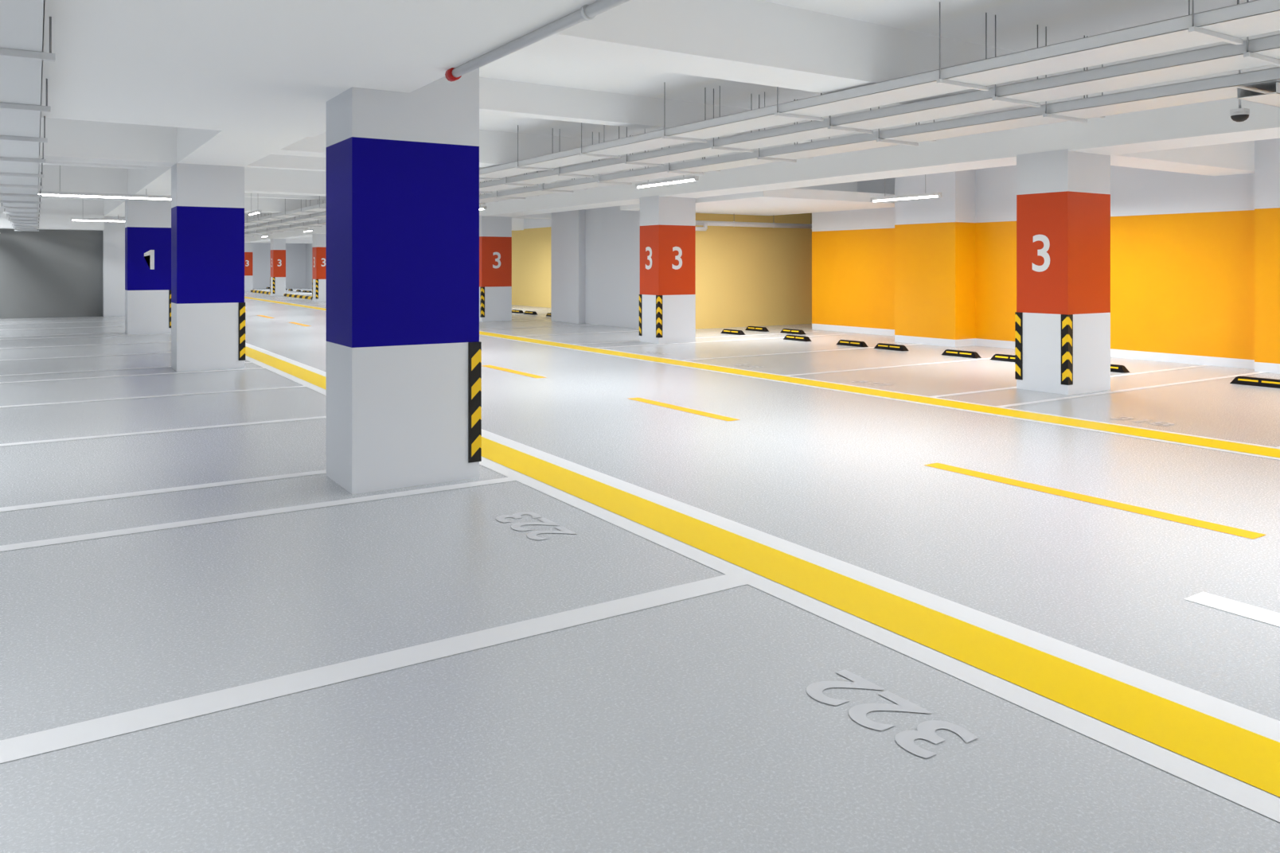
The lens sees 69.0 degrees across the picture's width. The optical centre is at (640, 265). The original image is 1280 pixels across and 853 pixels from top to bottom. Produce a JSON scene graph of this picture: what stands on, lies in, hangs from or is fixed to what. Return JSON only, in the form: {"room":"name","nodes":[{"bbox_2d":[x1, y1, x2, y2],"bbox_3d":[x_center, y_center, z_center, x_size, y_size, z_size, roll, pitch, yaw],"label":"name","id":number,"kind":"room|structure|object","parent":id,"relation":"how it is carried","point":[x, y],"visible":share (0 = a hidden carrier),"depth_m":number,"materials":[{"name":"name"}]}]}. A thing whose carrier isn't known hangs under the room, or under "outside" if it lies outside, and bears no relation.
{"room":"underground parking garage","nodes":[
{"label":"underground parking garage","id":0,"kind":"room"},
{"bbox_2d":[0,228,102,319],"bbox_3d":[-28.349,-0.415,21.422,27.750,3.950,0.400,0,0,-33],"label":"wall","id":1,"kind":"structure","parent":0,"point":[44,273],"depth_m":28.07,"materials":[{"name":"grey paint"}]},
{"bbox_2d":[253,242,305,288],"bbox_3d":[-38.767,-0.415,56.085,48.000,3.950,0.300,0,0,-33],"label":"wall","id":2,"kind":"structure","parent":0,"point":[295,253],"depth_m":65.06,"materials":[{"name":"white paint"}]},
{"bbox_2d":[305,218,550,308],"bbox_3d":[-11.293,-0.415,47.267,0.500,3.950,44.400,0,0,-33],"label":"wall","id":3,"kind":"structure","parent":0,"point":[531,246],"depth_m":35.90,"materials":[{"name":"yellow paint"}]},
{"bbox_2d":[0,288,1279,852],"bbox_3d":[-18.549,1.560,24.919,48.000,0.001,74.000,0,0,-33],"label":"floor","id":4,"kind":"structure","parent":0,"point":[692,725],"depth_m":4.36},
{"bbox_2d":[102,216,124,316],"bbox_3d":[-16.186,0.015,29.002,0.930,3.090,0.680,0,0,-33],"label":"column","id":5,"kind":"structure","parent":4,"relation":"on","point":[114,232],"depth_m":28.62,"materials":[{"name":"white paint"}]},
{"bbox_2d":[124,199,171,335],"bbox_3d":[-11.397,0.015,21.620,0.930,3.090,0.680,0,0,-33],"label":"column","id":6,"kind":"structure","parent":4,"relation":"on","point":[147,222],"depth_m":21.32,"materials":[{"name":"white paint"}]},
{"bbox_2d":[144,249,154,269],"bbox_3d":[-11.234,-0.140,21.315,0.210,0.446,0.001,0,0,-33],"label":"number","id":7,"kind":"object","parent":6,"relation":"attached to","point":[149,256],"depth_m":21.33,"materials":[{"name":"white paint"}]},
{"bbox_2d":[168,289,171,327],"bbox_3d":[-10.872,1.000,21.598,0.097,0.880,0.097,0,0,-33],"label":"guard","id":8,"kind":"object","parent":6,"relation":"attached to","point":[169,290],"visible":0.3,"depth_m":21.54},
{"bbox_2d":[171,161,244,371],"bbox_3d":[-6.607,0.015,14.237,0.930,3.090,0.680,0,0,-33],"label":"column","id":9,"kind":"structure","parent":4,"relation":"on","point":[208,200],"depth_m":13.96,"materials":[{"name":"white paint"}]},
{"bbox_2d":[238,302,245,360],"bbox_3d":[-6.083,1.000,14.216,0.097,0.880,0.097,0,0,-33],"label":"guard","id":10,"kind":"object","parent":9,"relation":"attached to","point":[241,305],"visible":1,"depth_m":14.18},
{"bbox_2d":[244,242,253,292],"bbox_3d":[-23.644,0.075,55.907,0.620,2.970,0.700,0,0,-33],"label":"column","id":11,"kind":"structure","parent":4,"relation":"on","point":[248,247],"depth_m":55.66,"materials":[{"name":"white paint"}]},
{"bbox_2d":[250,289,270,294],"bbox_3d":[-21.099,1.495,52.313,0.140,0.130,7.200,0,0,-33],"label":"kerb","id":12,"kind":"object","parent":4,"relation":"on","point":[251,290],"visible":0.6,"depth_m":52.83,"materials":[{"name":"yellow rubber"}]},
{"bbox_2d":[270,238,285,296],"bbox_3d":[-18.855,0.075,48.524,0.620,2.970,0.700,0,0,-33],"label":"column","id":13,"kind":"structure","parent":4,"relation":"on","point":[278,246],"depth_m":48.24,"materials":[{"name":"white paint"}]},
{"bbox_2d":[273,277,275,293],"bbox_3d":[-18.914,1.015,48.112,0.097,0.850,0.097,0,0,-33],"label":"guard","id":14,"kind":"object","parent":13,"relation":"attached to","point":[274,278],"visible":1,"depth_m":48.08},
{"bbox_2d":[283,293,312,299],"bbox_3d":[-16.310,1.495,44.931,0.140,0.130,7.200,0,0,-33],"label":"kerb","id":15,"kind":"object","parent":4,"relation":"on","point":[284,294],"visible":0.6,"depth_m":45.28,"materials":[{"name":"yellow rubber"}]},
{"bbox_2d":[312,233,326,301],"bbox_3d":[-14.066,0.075,41.141,0.620,2.970,0.700,0,0,-33],"label":"column","id":16,"kind":"structure","parent":4,"relation":"on","point":[318,240],"depth_m":40.83,"materials":[{"name":"white paint"}]},
{"bbox_2d":[315,279,318,298],"bbox_3d":[-14.125,1.015,40.730,0.097,0.850,0.097,0,0,-33],"label":"guard","id":17,"kind":"object","parent":16,"relation":"attached to","point":[316,280],"visible":1,"depth_m":40.70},
{"bbox_2d":[321,257,325,266],"bbox_3d":[-13.876,-0.151,40.843,0.196,0.366,0.001,0,0,-33],"label":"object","id":18,"kind":"structure","parent":16,"relation":"attached to","point":[324,263],"depth_m":40.86,"materials":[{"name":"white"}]},
{"bbox_2d":[326,67,479,494],"bbox_3d":[-1.760,0.015,6.893,0.930,3.090,0.680,0,0,-33],"label":"column","id":19,"kind":"structure","parent":4,"relation":"on","point":[403,168],"depth_m":6.61,"materials":[{"name":"white paint"}]},
{"bbox_2d":[468,341,481,463],"bbox_3d":[-1.235,1.000,6.871,0.097,0.880,0.097,0,0,-33],"label":"guard","id":20,"kind":"object","parent":19,"relation":"attached to","point":[474,349],"visible":0.9,"depth_m":6.83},
{"bbox_2d":[479,215,511,321],"bbox_3d":[-4.223,0.075,26.547,0.910,2.970,0.700,0,0,-33],"label":"column","id":21,"kind":"structure","parent":4,"relation":"on","point":[495,232],"depth_m":26.23,"materials":[{"name":"white paint"}]},
{"bbox_2d":[480,286,484,317],"bbox_3d":[-4.404,1.015,26.057,0.097,0.850,0.097,0,0,-33],"label":"guard","id":22,"kind":"object","parent":21,"relation":"attached to","point":[481,289],"visible":1,"depth_m":26.02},
{"bbox_2d":[492,252,500,268],"bbox_3d":[-4.034,-0.156,26.248,0.246,0.464,0.001,0,0,-33],"label":"number","id":23,"kind":"object","parent":21,"relation":"attached to","point":[497,260],"depth_m":26.27,"materials":[{"name":"white paint"}]},
{"bbox_2d":[511,309,523,313],"bbox_3d":[-4.058,1.510,30.785,0.170,0.100,0.720,0,0,-33],"label":"wheel stop","id":24,"kind":"object","parent":4,"relation":"on","point":[517,311],"visible":0.92,"depth_m":30.63,"materials":[{"name":"black rubber"}]},
{"bbox_2d":[523,311,537,315],"bbox_3d":[-3.519,1.510,29.954,0.170,0.100,0.720,0,0,-33],"label":"wheel stop","id":25,"kind":"object","parent":4,"relation":"on","point":[532,313],"visible":1,"depth_m":29.78,"materials":[{"name":"black rubber"}]},
{"bbox_2d":[495,511,577,540],"bbox_3d":[-0.642,1.557,5.592,0.275,0.001,0.610,0,0,-33],"label":"floor number","id":26,"kind":"object","parent":4,"relation":"on","point":[532,535],"depth_m":5.60,"materials":[{"name":"grey paint"}]},
{"bbox_2d":[550,209,585,323],"bbox_3d":[-2.006,-0.415,25.876,0.200,3.950,1.600,0,0,-33],"label":"pilaster","id":27,"kind":"object","parent":4,"relation":"on","point":[567,228],"visible":0.64,"depth_m":25.62,"materials":[{"name":"white paint"}]},
{"bbox_2d":[585,206,639,328],"bbox_3d":[-0.883,-0.415,24.697,0.400,3.950,4.800,0,0,-33],"label":"wall","id":28,"kind":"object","parent":4,"relation":"on","point":[612,234],"visible":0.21,"depth_m":24.06,"materials":[{"name":"white paint"}]},
{"bbox_2d":[0,288,1279,822],"bbox_3d":[-21.276,1.558,23.150,41.500,0.001,74.000,0,0,-33],"label":"parking lines","id":29,"kind":"object","parent":4,"relation":"on","point":[1266,804],"depth_m":4.06,"materials":[{"name":"white paint"}]},
{"bbox_2d":[640,195,695,343],"bbox_3d":[0.566,0.075,19.165,0.910,2.970,0.700,0,0,-33],"label":"column","id":30,"kind":"structure","parent":4,"relation":"on","point":[666,223],"depth_m":18.89,"materials":[{"name":"white paint"}]},
{"bbox_2d":[639,294,641,335],"bbox_3d":[0.044,1.015,19.200,0.097,0.850,0.097,0,0,-33],"label":"guard","id":31,"kind":"object","parent":30,"relation":"attached to","point":[640,295],"visible":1,"depth_m":19.16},
{"bbox_2d":[645,246,651,269],"bbox_3d":[0.179,-0.156,18.918,0.001,0.464,0.246,0,0,-33],"label":"number","id":32,"kind":"object","parent":30,"relation":"attached to","point":[648,248],"depth_m":18.88,"materials":[{"name":"white paint"}]},
{"bbox_2d":[655,295,662,338],"bbox_3d":[0.386,1.015,18.674,0.097,0.850,0.097,0,0,-33],"label":"guard","id":33,"kind":"object","parent":30,"relation":"attached to","point":[658,298],"visible":1,"depth_m":18.63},
{"bbox_2d":[672,246,682,269],"bbox_3d":[0.756,-0.156,18.866,0.246,0.464,0.001,0,0,-33],"label":"number","id":34,"kind":"object","parent":30,"relation":"attached to","point":[675,248],"depth_m":18.88,"materials":[{"name":"white paint"}]},
{"bbox_2d":[720,328,745,335],"bbox_3d":[2.119,1.510,21.263,0.170,0.100,0.720,0,0,-33],"label":"wheel stop","id":35,"kind":"object","parent":4,"relation":"on","point":[735,332],"visible":1,"depth_m":21.17,"materials":[{"name":"black rubber"}]},
{"bbox_2d":[733,363,762,367],"bbox_3d":[1.695,1.557,14.503,0.252,0.001,0.562,0,0,-33],"label":"floor number","id":36,"kind":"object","parent":4,"relation":"on","point":[743,364],"depth_m":14.40,"materials":[{"name":"grey paint"}]},
{"bbox_2d":[745,326,768,331],"bbox_3d":[2.804,1.510,22.321,0.170,0.100,0.720,0,0,-33],"label":"wheel stop","id":37,"kind":"object","parent":4,"relation":"on","point":[748,328],"visible":1,"depth_m":22.22,"materials":[{"name":"black rubber"}]},
{"bbox_2d":[257,315,1265,538],"bbox_3d":[-12.602,1.558,30.267,0.160,0.001,68.300,0,0,-33],"label":"lane markings","id":38,"kind":"object","parent":4,"relation":"on","point":[1223,528],"depth_m":6.41,"materials":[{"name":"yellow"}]},
{"bbox_2d":[244,296,1279,797],"bbox_3d":[-11.877,1.556,29.247,5.795,0.001,74.000,0,0,-33],"label":"yellow lines","id":39,"kind":"object","parent":4,"relation":"on","point":[1252,759],"depth_m":4.14,"materials":[{"name":"yellow paint"}]},
{"bbox_2d":[780,328,805,335],"bbox_3d":[3.514,1.510,21.411,0.170,0.100,0.720,0,0,-33],"label":"wheel stop","id":40,"kind":"object","parent":4,"relation":"on","point":[800,332],"visible":1,"depth_m":21.31,"materials":[{"name":"black rubber"}]},
{"bbox_2d":[783,335,811,341],"bbox_3d":[3.284,1.510,19.468,0.170,0.100,0.720,0,0,-33],"label":"wheel stop","id":41,"kind":"object","parent":4,"relation":"on","point":[792,337],"visible":1,"depth_m":19.37,"materials":[{"name":"black rubber"}]},
{"bbox_2d":[836,339,868,347],"bbox_3d":[4.133,1.510,18.159,0.170,0.100,0.720,0,0,-33],"label":"wheel stop","id":42,"kind":"object","parent":4,"relation":"on","point":[841,342],"visible":1,"depth_m":18.07,"materials":[{"name":"black rubber"}]},
{"bbox_2d":[850,380,895,385],"bbox_3d":[3.085,1.557,12.357,0.252,0.001,0.575,0,0,-33],"label":"floor number","id":43,"kind":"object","parent":4,"relation":"on","point":[863,380],"depth_m":12.35,"materials":[{"name":"grey paint"}]},
{"bbox_2d":[874,343,909,351],"bbox_3d":[4.672,1.510,17.328,0.170,0.100,0.720,0,0,-33],"label":"wheel stop","id":44,"kind":"object","parent":4,"relation":"on","point":[880,345],"visible":1,"depth_m":17.25,"materials":[{"name":"black rubber"}]},
{"bbox_2d":[806,669,978,758],"bbox_3d":[0.846,1.557,3.262,0.275,0.001,0.615,0,0,-33],"label":"floor number","id":45,"kind":"object","parent":4,"relation":"on","point":[926,730],"depth_m":3.25,"materials":[{"name":"grey paint"}]},
{"bbox_2d":[894,169,975,347],"bbox_3d":[6.354,-0.415,18.962,1.700,3.950,1.500,0,0,-33],"label":"wall pier","id":46,"kind":"object","parent":4,"relation":"on","point":[934,237],"visible":0.53,"depth_m":18.26,"materials":[{"name":"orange paint"}]},
{"bbox_2d":[941,349,981,358],"bbox_3d":[5.521,1.510,16.020,0.170,0.100,0.720,0,0,-33],"label":"wheel stop","id":47,"kind":"object","parent":4,"relation":"on","point":[952,353],"visible":1,"depth_m":15.94,"materials":[{"name":"black rubber"}]},
{"bbox_2d":[990,354,1014,362],"bbox_3d":[6.059,1.510,15.189,0.170,0.100,0.720,0,0,-33],"label":"wheel stop","id":48,"kind":"object","parent":4,"relation":"on","point":[1001,357],"visible":0.57,"depth_m":15.24,"materials":[{"name":"black rubber"}]},
{"bbox_2d":[1016,148,1110,394],"bbox_3d":[5.355,0.075,11.782,0.910,2.970,0.700,0,0,-33],"label":"column","id":49,"kind":"structure","parent":4,"relation":"on","point":[1063,196],"depth_m":11.51,"materials":[{"name":"white paint"}]},
{"bbox_2d":[1014,312,1022,379],"bbox_3d":[4.834,1.015,11.818,0.097,0.850,0.097,0,0,-33],"label":"guard","id":50,"kind":"object","parent":49,"relation":"attached to","point":[1018,316],"visible":1,"depth_m":11.79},
{"bbox_2d":[1032,234,1049,272],"bbox_3d":[4.968,-0.156,11.536,0.001,0.464,0.246,0,0,-33],"label":"number","id":51,"kind":"object","parent":49,"relation":"attached to","point":[1042,252],"depth_m":11.51,"materials":[{"name":"white paint"}]},
{"bbox_2d":[1061,314,1073,385],"bbox_3d":[5.175,1.015,11.291,0.097,0.850,0.097,0,0,-33],"label":"guard","id":52,"kind":"object","parent":49,"relation":"attached to","point":[1067,320],"visible":1,"depth_m":11.26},
{"bbox_2d":[1110,364,1129,373],"bbox_3d":[6.909,1.510,13.880,0.170,0.100,0.720,0,0,-33],"label":"wheel stop","id":53,"kind":"object","parent":4,"relation":"on","point":[1114,368],"visible":0.4,"depth_m":13.63,"materials":[{"name":"black rubber"}]},
{"bbox_2d":[1109,416,1174,425],"bbox_3d":[5.042,1.557,9.342,0.250,0.001,0.563,0,0,-33],"label":"floor number","id":54,"kind":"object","parent":4,"relation":"on","point":[1126,418],"depth_m":9.27,"materials":[{"name":"grey paint"}]},
{"bbox_2d":[1229,375,1279,388],"bbox_3d":[8.073,1.510,12.085,0.170,0.100,0.720,0,0,-33],"label":"wheel stop","id":55,"kind":"object","parent":4,"relation":"on","point":[1243,380],"visible":1,"depth_m":12.08,"materials":[{"name":"black rubber"}]},
{"bbox_2d":[1254,138,1279,373],"bbox_3d":[9.419,-0.415,13.501,0.300,3.950,0.800,0,0,-33],"label":"pilaster","id":56,"kind":"object","parent":4,"relation":"on","point":[1266,151],"visible":0.82,"depth_m":13.61,"materials":[{"name":"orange paint"}]},
{"bbox_2d":[0,0,1279,243],"bbox_3d":[-18.549,-1.740,24.919,48.000,1.300,74.000,0,0,-33],"label":"ceiling","id":57,"kind":"structure","parent":0,"point":[751,41],"depth_m":12.36,"materials":[{"name":"white paint"}]},
{"bbox_2d":[0,0,54,231],"bbox_3d":[-7.396,-1.113,10.996,0.600,0.215,38.500,0,0,-33],"label":"ceiling tray","id":58,"kind":"object","parent":57,"relation":"attached to","point":[22,56],"visible":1,"depth_m":6.01,"materials":[{"name":"white metal"}]},
{"bbox_2d":[70,214,124,222],"bbox_3d":[-15.855,-1.847,27.381,1.530,1.085,0.090,0,0,-33],"label":"ceiling light","id":59,"kind":"object","parent":57,"relation":"hanging from","point":[118,220],"visible":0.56,"depth_m":27.31,"materials":[{"name":"white metal"}]},
{"bbox_2d":[38,165,171,200],"bbox_3d":[-10.288,-1.847,17.881,2.430,1.085,0.090,0,0,-33],"label":"ceiling light","id":60,"kind":"object","parent":57,"relation":"hanging from","point":[43,193],"visible":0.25,"depth_m":17.84,"materials":[{"name":"white metal"}]},
{"bbox_2d":[247,209,261,215],"bbox_3d":[-10.500,-1.897,25.372,0.090,0.985,1.530,0,0,-33],"label":"ceiling light","id":61,"kind":"object","parent":57,"relation":"hanging from","point":[255,212],"visible":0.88,"depth_m":25.21,"materials":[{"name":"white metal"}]},
{"bbox_2d":[302,221,313,232],"bbox_3d":[-13.933,-1.912,39.118,0.090,0.955,1.530,0,0,-33],"label":"ceiling light","id":62,"kind":"object","parent":57,"relation":"hanging from","point":[310,229],"visible":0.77,"depth_m":38.91,"materials":[{"name":"white metal"}]},
{"bbox_2d":[40,0,598,136],"bbox_3d":[-10.823,-1.805,-5.173,28.210,1.170,15.100,0,0,-33],"label":"soffit","id":63,"kind":"structure","parent":57,"relation":"attached to","point":[271,67],"depth_m":5.32,"materials":[{"name":"white paint"}]},
{"bbox_2d":[479,181,486,210],"bbox_3d":[-4.355,-1.912,24.352,0.090,0.955,1.530,0,0,-33],"label":"ceiling light","id":64,"kind":"object","parent":57,"relation":"hanging from","point":[481,208],"visible":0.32,"depth_m":23.81,"materials":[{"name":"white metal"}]},
{"bbox_2d":[444,0,629,81],"bbox_3d":[1.955,-1.190,0.982,0.080,0.080,11.520,0,0,-33],"label":"pipe","id":65,"kind":"object","parent":57,"relation":"attached to","point":[587,12],"visible":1,"depth_m":4.77,"materials":[{"name":"white metal"}]},
{"bbox_2d":[635,175,698,188],"bbox_3d":[0.462,-1.932,16.928,0.090,0.915,1.930,0,0,-33],"label":"ceiling light","id":66,"kind":"object","parent":57,"relation":"hanging from","point":[691,178],"visible":0.77,"depth_m":16.81,"materials":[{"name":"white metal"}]},
{"bbox_2d":[295,35,1105,229],"bbox_3d":[-8.780,-1.978,30.660,0.320,0.825,73.000,0,0,-33],"label":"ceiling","id":67,"kind":"structure","parent":57,"relation":"attached to","point":[1086,36],"depth_m":13.51,"materials":[{"name":"white metal"}]},
{"bbox_2d":[695,220,811,230],"bbox_3d":[2.924,-1.615,23.514,4.600,1.550,0.270,0,0,-33],"label":"pipe","id":68,"kind":"object","parent":57,"relation":"attached to","point":[705,223],"visible":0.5,"depth_m":23.39,"materials":[{"name":"white metal"}]},
{"bbox_2d":[317,0,1190,204],"bbox_3d":[-10.206,-2.054,29.735,0.084,0.672,73.000,0,0,-33],"label":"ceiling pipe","id":69,"kind":"object","parent":57,"relation":"hanging from","point":[1188,0],"visible":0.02,"depth_m":12.37,"materials":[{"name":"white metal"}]},
{"bbox_2d":[620,187,894,215],"bbox_3d":[2.834,-1.395,20.851,4.550,0.190,5.100,0,0,-33],"label":"ceiling soffit","id":70,"kind":"structure","parent":57,"relation":"attached to","point":[786,201],"depth_m":19.38,"materials":[{"name":"white paint"}]},
{"bbox_2d":[280,0,1237,220],"bbox_3d":[-9.552,-2.044,30.159,0.104,0.692,73.000,0,0,-33],"label":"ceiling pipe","id":71,"kind":"object","parent":57,"relation":"hanging from","point":[1237,0],"visible":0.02,"depth_m":12.79,"materials":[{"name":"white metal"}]},
{"bbox_2d":[244,0,1279,226],"bbox_3d":[-10.559,-2.022,29.506,0.700,0.735,73.000,0,0,-33],"label":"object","id":72,"kind":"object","parent":57,"relation":"hanging from","point":[1230,24],"depth_m":8.54,"materials":[{"name":"white metal"}]},
{"bbox_2d":[244,0,1279,232],"bbox_3d":[-9.888,-1.982,29.941,0.700,0.815,73.000,0,0,-33],"label":"cable tray","id":73,"kind":"object","parent":57,"relation":"hanging from","point":[1264,51],"depth_m":9.49,"materials":[{"name":"white metal"}]},
{"bbox_2d":[244,26,1279,237],"bbox_3d":[-9.216,-1.938,30.377,0.700,0.905,73.000,0,0,-33],"label":"cable tray","id":74,"kind":"object","parent":57,"relation":"hanging from","point":[1264,81],"depth_m":10.55,"materials":[{"name":"white metal"}]},
{"bbox_2d":[870,174,941,202],"bbox_3d":[4.904,-1.807,17.247,0.090,1.165,1.630,0,0,-33],"label":"ceiling light","id":75,"kind":"object","parent":57,"relation":"hanging from","point":[938,194],"visible":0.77,"depth_m":17.16,"materials":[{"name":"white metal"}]},
{"bbox_2d":[1229,107,1249,121],"bbox_3d":[5.672,-1.420,8.805,0.150,0.120,0.150,0,0,-33],"label":"security camera","id":76,"kind":"object","parent":57,"relation":"hanging from","point":[1239,115],"visible":1,"depth_m":8.76,"materials":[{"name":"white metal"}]},
{"bbox_2d":[1238,38,1240,108],"bbox_3d":[5.672,-1.935,8.805,0.024,0.910,0.024,0,0,-33],"label":"rod","id":77,"kind":"object","parent":57,"relation":"hanging from","point":[1239,71],"depth_m":8.80,"materials":[{"name":"grey metal"}]},
{"bbox_2d":[695,213,811,329],"bbox_3d":[2.644,-0.415,23.946,5.500,3.950,0.300,0,0,-33],"label":"wall","id":78,"kind":"structure","parent":0,"point":[746,276],"depth_m":23.95,"materials":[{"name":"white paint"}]},
{"bbox_2d":[811,177,894,335],"bbox_3d":[5.442,-0.415,21.470,0.500,3.950,3.700,0,0,-33],"label":"wall","id":79,"kind":"structure","parent":0,"point":[853,251],"depth_m":21.67,"materials":[{"name":"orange paint"}]},
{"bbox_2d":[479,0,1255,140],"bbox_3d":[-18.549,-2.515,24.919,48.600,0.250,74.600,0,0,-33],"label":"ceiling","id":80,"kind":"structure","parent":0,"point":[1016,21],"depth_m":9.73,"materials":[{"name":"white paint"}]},
{"bbox_2d":[975,165,1254,369],"bbox_3d":[11.578,-0.415,10.908,0.500,3.950,17.700,0,0,-33],"label":"wall","id":81,"kind":"structure","parent":0,"point":[1182,244],"depth_m":15.16,"materials":[{"name":"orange paint"}]},
{"bbox_2d":[1237,81,1279,107],"bbox_3d":[7.089,-1.883,9.009,4.700,1.015,0.400,0,0,-33],"label":"cross","id":82,"kind":"object","parent":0,"point":[1271,99],"depth_m":7.88,"materials":[{"name":"white paint"}]}
]}

